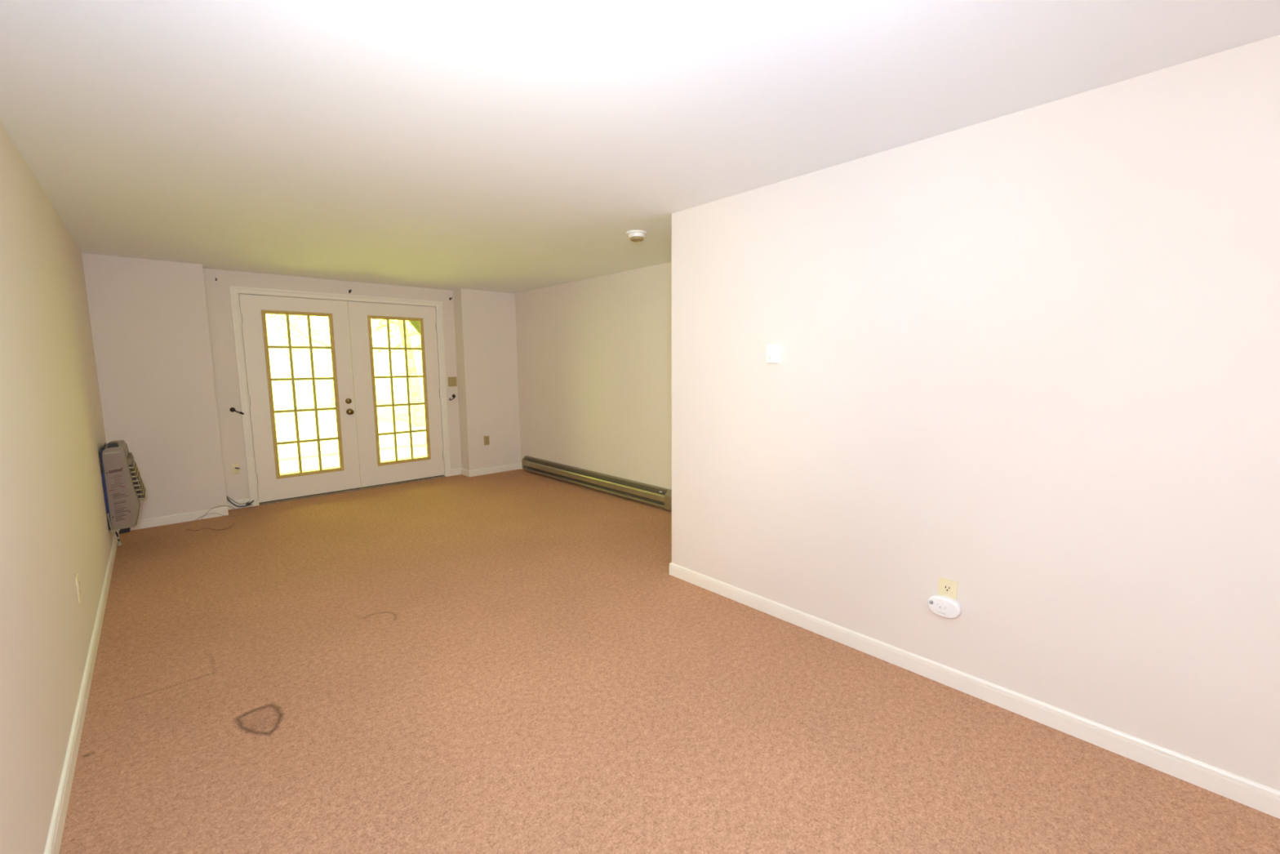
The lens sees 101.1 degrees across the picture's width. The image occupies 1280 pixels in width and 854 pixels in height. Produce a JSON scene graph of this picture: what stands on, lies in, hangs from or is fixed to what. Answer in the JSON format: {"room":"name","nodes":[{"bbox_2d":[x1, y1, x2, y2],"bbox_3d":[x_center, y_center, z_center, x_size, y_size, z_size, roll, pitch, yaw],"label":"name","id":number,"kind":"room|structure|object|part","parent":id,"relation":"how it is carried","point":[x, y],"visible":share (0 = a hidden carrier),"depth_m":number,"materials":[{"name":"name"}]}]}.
{"room":"empty living room","nodes":[
{"label":"empty living room","id":0,"kind":"room"},
{"bbox_2d":[0,120,114,853],"bbox_3d":[-1.833,0.139,1.436,0.150,2.353,8.260,-7,9,-42],"label":"wall","id":1,"kind":"structure","parent":0,"point":[54,524],"depth_m":1.86,"materials":[{"name":"paint"}]},
{"bbox_2d":[75,573,81,603],"bbox_3d":[-2.451,0.705,2.303,0.008,0.115,0.070,-7,9,-42],"label":"wall outlet","id":2,"kind":"object","parent":1,"relation":"attached to","point":[77,578],"visible":1,"depth_m":2.28,"materials":[{"name":"beige plastic"}]},
{"bbox_2d":[44,530,119,853],"bbox_3d":[-1.688,1.150,1.528,0.011,0.079,7.730,-7,9,-42],"label":"baseboard","id":3,"kind":"structure","parent":1,"relation":"attached to","point":[54,837],"depth_m":1.90,"materials":[{"name":"white paint"}]},
{"bbox_2d":[98,440,146,545],"bbox_3d":[-3.812,0.460,3.908,0.205,0.731,0.439,-7,9,-42],"label":"heater","id":4,"kind":"object","parent":1,"relation":"attached to","point":[123,495],"visible":1,"depth_m":3.75,"materials":[{"name":"metal"}]},
{"bbox_3d":[-3.733,0.127,3.735,0.062,0.029,0.104,-7,9,-42],"label":"control knob","id":5,"kind":"part","parent":4,"relation":"part of","materials":[{"name":"black plastic"}]},
{"bbox_2d":[127,452,133,464],"bbox_3d":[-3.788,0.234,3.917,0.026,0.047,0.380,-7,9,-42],"label":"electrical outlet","id":6,"kind":"object","parent":4,"relation":"attached to","point":[130,456],"depth_m":3.86,"materials":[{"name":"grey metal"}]},
{"bbox_3d":[-3.651,0.434,3.796,0.054,0.557,0.016,-7,9,-42],"label":"trim","id":7,"kind":"part","parent":4,"relation":"part of","materials":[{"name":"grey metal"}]},
{"bbox_2d":[81,253,520,519],"bbox_3d":[-3.068,-0.358,5.627,3.754,2.353,0.380,-7,9,-42],"label":"wall","id":8,"kind":"structure","parent":0,"point":[162,331],"depth_m":4.65,"materials":[{"name":"paint"}]},
{"bbox_2d":[130,506,228,530],"bbox_3d":[-4.038,0.798,4.592,0.714,0.079,0.011,-7,9,-42],"label":"baseboard","id":9,"kind":"structure","parent":8,"relation":"attached to","point":[189,516],"depth_m":4.60,"materials":[{"name":"white paint"}]},
{"bbox_2d":[230,462,239,475],"bbox_3d":[-3.838,0.399,5.004,0.064,0.113,0.052,-7,9,-42],"label":"cable wall plate","id":10,"kind":"object","parent":8,"relation":"attached to","point":[235,469],"visible":1,"depth_m":5.02,"materials":[{"name":"beige plastic"}]},
{"bbox_2d":[229,407,244,414],"bbox_3d":[-3.797,-0.148,4.959,0.120,0.068,0.066,-2,7,-9],"label":"curtain holdback","id":11,"kind":"object","parent":8,"relation":"attached to","point":[232,409],"visible":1,"depth_m":4.96,"materials":[{"name":"brown metal"}]},
{"bbox_2d":[226,495,249,504],"bbox_3d":[-3.837,0.693,5.036,0.176,0.106,0.015,-6,9,-39],"label":"cable","id":12,"kind":"object","parent":8,"relation":"attached to","point":[226,495],"visible":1,"depth_m":5.03,"materials":[{"name":"black plastic"}]},
{"bbox_2d":[226,497,250,510],"bbox_3d":[-3.854,0.741,5.056,0.190,0.079,0.011,-7,9,-42],"label":"baseboard","id":13,"kind":"structure","parent":8,"relation":"attached to","point":[244,500],"depth_m":5.05,"materials":[{"name":"white paint"}]},
{"bbox_2d":[238,293,360,502],"bbox_3d":[-3.405,-0.285,5.351,0.923,2.010,0.114,-7,9,-42],"label":"door","id":14,"kind":"structure","parent":8,"relation":"in","point":[272,486],"depth_m":5.31,"materials":[{"name":"paint"}]},
{"bbox_3d":[-3.410,-0.330,5.362,0.606,1.654,0.024,-7,9,-42],"label":"lite frame","id":15,"kind":"part","parent":14,"relation":"part of","materials":[{"name":"plastic"}]},
{"bbox_3d":[-3.091,-0.161,5.628,0.066,0.066,0.066,-7,9,-42],"label":"knob","id":16,"kind":"part","parent":14,"relation":"part of","materials":[{"name":"gold metal"}]},
{"bbox_2d":[229,285,451,506],"bbox_3d":[-3.108,-0.359,5.720,1.990,2.092,0.169,-7,9,-42],"label":"door frame","id":17,"kind":"structure","parent":8,"relation":"attached to","point":[234,291],"depth_m":5.16,"materials":[{"name":"white paint"}]},
{"bbox_2d":[346,301,444,488],"bbox_3d":[-2.738,-0.368,5.999,0.935,2.010,0.056,-7,9,-42],"label":"door","id":18,"kind":"structure","parent":8,"relation":"in","point":[373,472],"depth_m":5.92,"materials":[{"name":"paint"}]},
{"bbox_3d":[-2.721,-0.411,5.991,0.591,1.654,0.024,-7,9,-42],"label":"lite frame","id":19,"kind":"part","parent":18,"relation":"part of","materials":[{"name":"plastic"}]},
{"bbox_2d":[448,377,457,386],"bbox_3d":[-2.267,-0.548,6.378,0.107,0.115,0.018,-7,9,-42],"label":"light switch","id":20,"kind":"object","parent":8,"relation":"attached to","point":[452,381],"visible":1,"depth_m":6.38,"materials":[{"name":"beige plastic"}]},
{"bbox_2d":[450,462,522,476],"bbox_3d":[-1.880,0.540,6.595,0.919,0.079,0.224,-4,8,-25],"label":"baseboard","id":21,"kind":"structure","parent":8,"relation":"attached to","point":[467,473],"depth_m":6.54,"materials":[{"name":"white paint"}]},
{"bbox_2d":[484,435,489,444],"bbox_3d":[-1.894,0.166,6.511,0.070,0.115,0.008,-7,9,-42],"label":"wall outlet","id":22,"kind":"object","parent":8,"relation":"attached to","point":[486,437],"visible":1,"depth_m":6.51,"materials":[{"name":"beige plastic"}]},
{"bbox_2d":[515,262,671,489],"bbox_3d":[-0.357,-0.371,5.564,0.150,2.353,4.146,-7,9,-42],"label":"wall","id":23,"kind":"structure","parent":0,"point":[594,354],"depth_m":5.49,"materials":[{"name":"paint"}]},
{"bbox_2d":[521,455,671,511],"bbox_3d":[-0.555,0.568,5.736,0.073,0.175,2.720,-7,9,-42],"label":"baseboard heater","id":24,"kind":"object","parent":23,"relation":"attached to","point":[661,497],"visible":0.98,"depth_m":5.55,"materials":[{"name":"metal"}]},
{"bbox_2d":[0,0,1279,293],"bbox_3d":[-0.407,-1.298,2.596,4.054,0.200,8.260,-7,9,-42],"label":"ceiling","id":25,"kind":"structure","parent":0,"point":[507,146],"depth_m":1.79,"materials":[{"name":"paint"}]},
{"bbox_2d":[626,230,647,241],"bbox_3d":[-0.022,-1.288,3.577,0.142,0.060,0.142,-7,9,-42],"label":"smoke detector","id":26,"kind":"object","parent":25,"relation":"attached to","point":[634,235],"visible":1,"depth_m":3.54,"materials":[{"name":"white plastic"}]},
{"bbox_2d":[58,468,1279,853],"bbox_3d":[-0.335,1.084,2.824,4.054,0.120,8.100,-7,9,-42],"label":"floor","id":27,"kind":"structure","parent":0,"point":[515,661],"depth_m":2.05,"materials":[{"name":"carpet"}]},
{"bbox_2d":[179,505,237,528],"bbox_3d":[-3.848,0.771,4.716,0.115,0.102,0.564,2,7,17],"label":"wire","id":28,"kind":"object","parent":27,"relation":"on","point":[220,505],"visible":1,"depth_m":4.73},
{"bbox_2d":[186,522,235,530],"bbox_3d":[-3.606,0.853,4.423,0.326,0.004,0.193,-5,8,-35],"label":"wire","id":29,"kind":"object","parent":27,"relation":"on","point":[234,522],"visible":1,"depth_m":4.41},
{"bbox_2d":[200,507,256,519],"bbox_3d":[-3.734,0.784,4.841,0.156,0.042,0.458,3,8,28],"label":"wire","id":30,"kind":"object","parent":27,"relation":"on","point":[255,508],"visible":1,"depth_m":4.79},
{"bbox_2d":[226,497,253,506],"bbox_3d":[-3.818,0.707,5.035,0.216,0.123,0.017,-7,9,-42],"label":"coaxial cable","id":31,"kind":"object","parent":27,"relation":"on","point":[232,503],"visible":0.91,"depth_m":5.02,"materials":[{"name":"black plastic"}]},
{"bbox_2d":[245,501,253,506],"bbox_3d":[-3.760,0.736,5.075,0.055,0.043,0.018,-7,9,-42],"label":"splitter","id":32,"kind":"object","parent":27,"relation":"on","point":[249,503],"visible":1,"depth_m":5.07,"materials":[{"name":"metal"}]},
{"bbox_2d":[258,475,444,505],"bbox_3d":[-3.099,0.698,5.842,1.851,0.064,0.180,-7,9,-42],"label":"threshold","id":33,"kind":"object","parent":27,"relation":"on","point":[443,476],"visible":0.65,"depth_m":5.68,"materials":[{"name":"metal"}]},
{"bbox_2d":[671,34,1279,791],"bbox_3d":[2.044,0.019,2.182,1.234,2.353,4.115,-7,9,-42],"label":"wall","id":34,"kind":"structure","parent":0,"point":[1029,358],"depth_m":1.92,"materials":[{"name":"paint"}]},
{"bbox_2d":[765,344,780,363],"bbox_3d":[0.677,-0.371,2.688,0.029,0.094,0.074,-7,9,-42],"label":"thermostat","id":35,"kind":"object","parent":34,"relation":"attached to","point":[773,351],"visible":1,"depth_m":2.67,"materials":[{"name":"white plastic"}]},
{"bbox_3d":[0.686,-0.373,2.696,0.004,0.094,0.074,-7,9,-42],"label":"plate","id":36,"kind":"part","parent":35,"relation":"part of","materials":[{"name":"white plastic"}]},
{"bbox_2d":[937,577,957,600],"bbox_3d":[1.275,0.687,2.186,0.008,0.115,0.070,-7,9,-42],"label":"wall outlet","id":37,"kind":"object","parent":34,"relation":"attached to","point":[948,588],"visible":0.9,"depth_m":2.18,"materials":[{"name":"beige plastic"}]},
{"bbox_2d":[927,594,961,618],"bbox_3d":[1.260,0.746,2.185,0.030,0.083,0.121,-7,9,-42],"label":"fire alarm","id":38,"kind":"object","parent":37,"relation":"attached to","point":[942,606],"visible":1,"depth_m":2.17,"materials":[{"name":"white plastic"}]},
{"bbox_2d":[943,584,951,591],"bbox_3d":[1.273,0.668,2.182,0.003,0.030,0.027,-7,9,-42],"label":"receptacle","id":39,"kind":"object","parent":37,"relation":"attached to","point":[947,588],"depth_m":2.18,"materials":[{"name":"beige plastic"}]},
{"bbox_2d":[669,562,1279,818],"bbox_3d":[1.938,1.029,2.309,1.095,0.079,3.976,-7,9,-42],"label":"baseboard","id":40,"kind":"structure","parent":34,"relation":"attached to","point":[1257,796],"depth_m":2.00,"materials":[{"name":"white paint"}]},
{"label":"outside","id":41,"kind":"structure","parent":0,"visible":0},
{"bbox_2d":[271,378,424,425],"bbox_3d":[-18.821,-1.622,27.813,70.000,0.140,53.580,-7,9,-42],"label":"ground","id":42,"kind":"structure","parent":41,"point":[282,394],"depth_m":23.55,"materials":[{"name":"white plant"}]},
{"bbox_2d":[267,314,414,407],"bbox_3d":[-10.274,-4.194,17.901,5.219,7.312,4.328,0,7,6],"label":"tree","id":43,"kind":"object","parent":42,"relation":"on","point":[333,405],"visible":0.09,"depth_m":17.63,"materials":[{"name":"green plant"}]},
{"bbox_2d":[275,415,426,475],"bbox_3d":[-5.493,0.335,9.770,13.000,0.100,8.835,-7,9,-42],"label":"patio","id":44,"kind":"structure","parent":42,"relation":"on","point":[287,453],"depth_m":9.44,"materials":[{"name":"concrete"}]},
{"bbox_2d":[408,320,420,334],"bbox_3d":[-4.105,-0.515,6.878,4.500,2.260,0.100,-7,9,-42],"label":"porch post","id":45,"kind":"object","parent":44,"relation":"on","point":[415,324],"visible":0.02,"depth_m":7.57,"materials":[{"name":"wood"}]},
{"bbox_2d":[371,319,425,426],"bbox_3d":[-5.212,-2.826,11.993,4.091,5.948,3.542,-1,7,-9],"label":"tree","id":46,"kind":"object","parent":42,"relation":"on","point":[418,410],"visible":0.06,"depth_m":12.03,"materials":[{"name":"green plant"}]}
]}

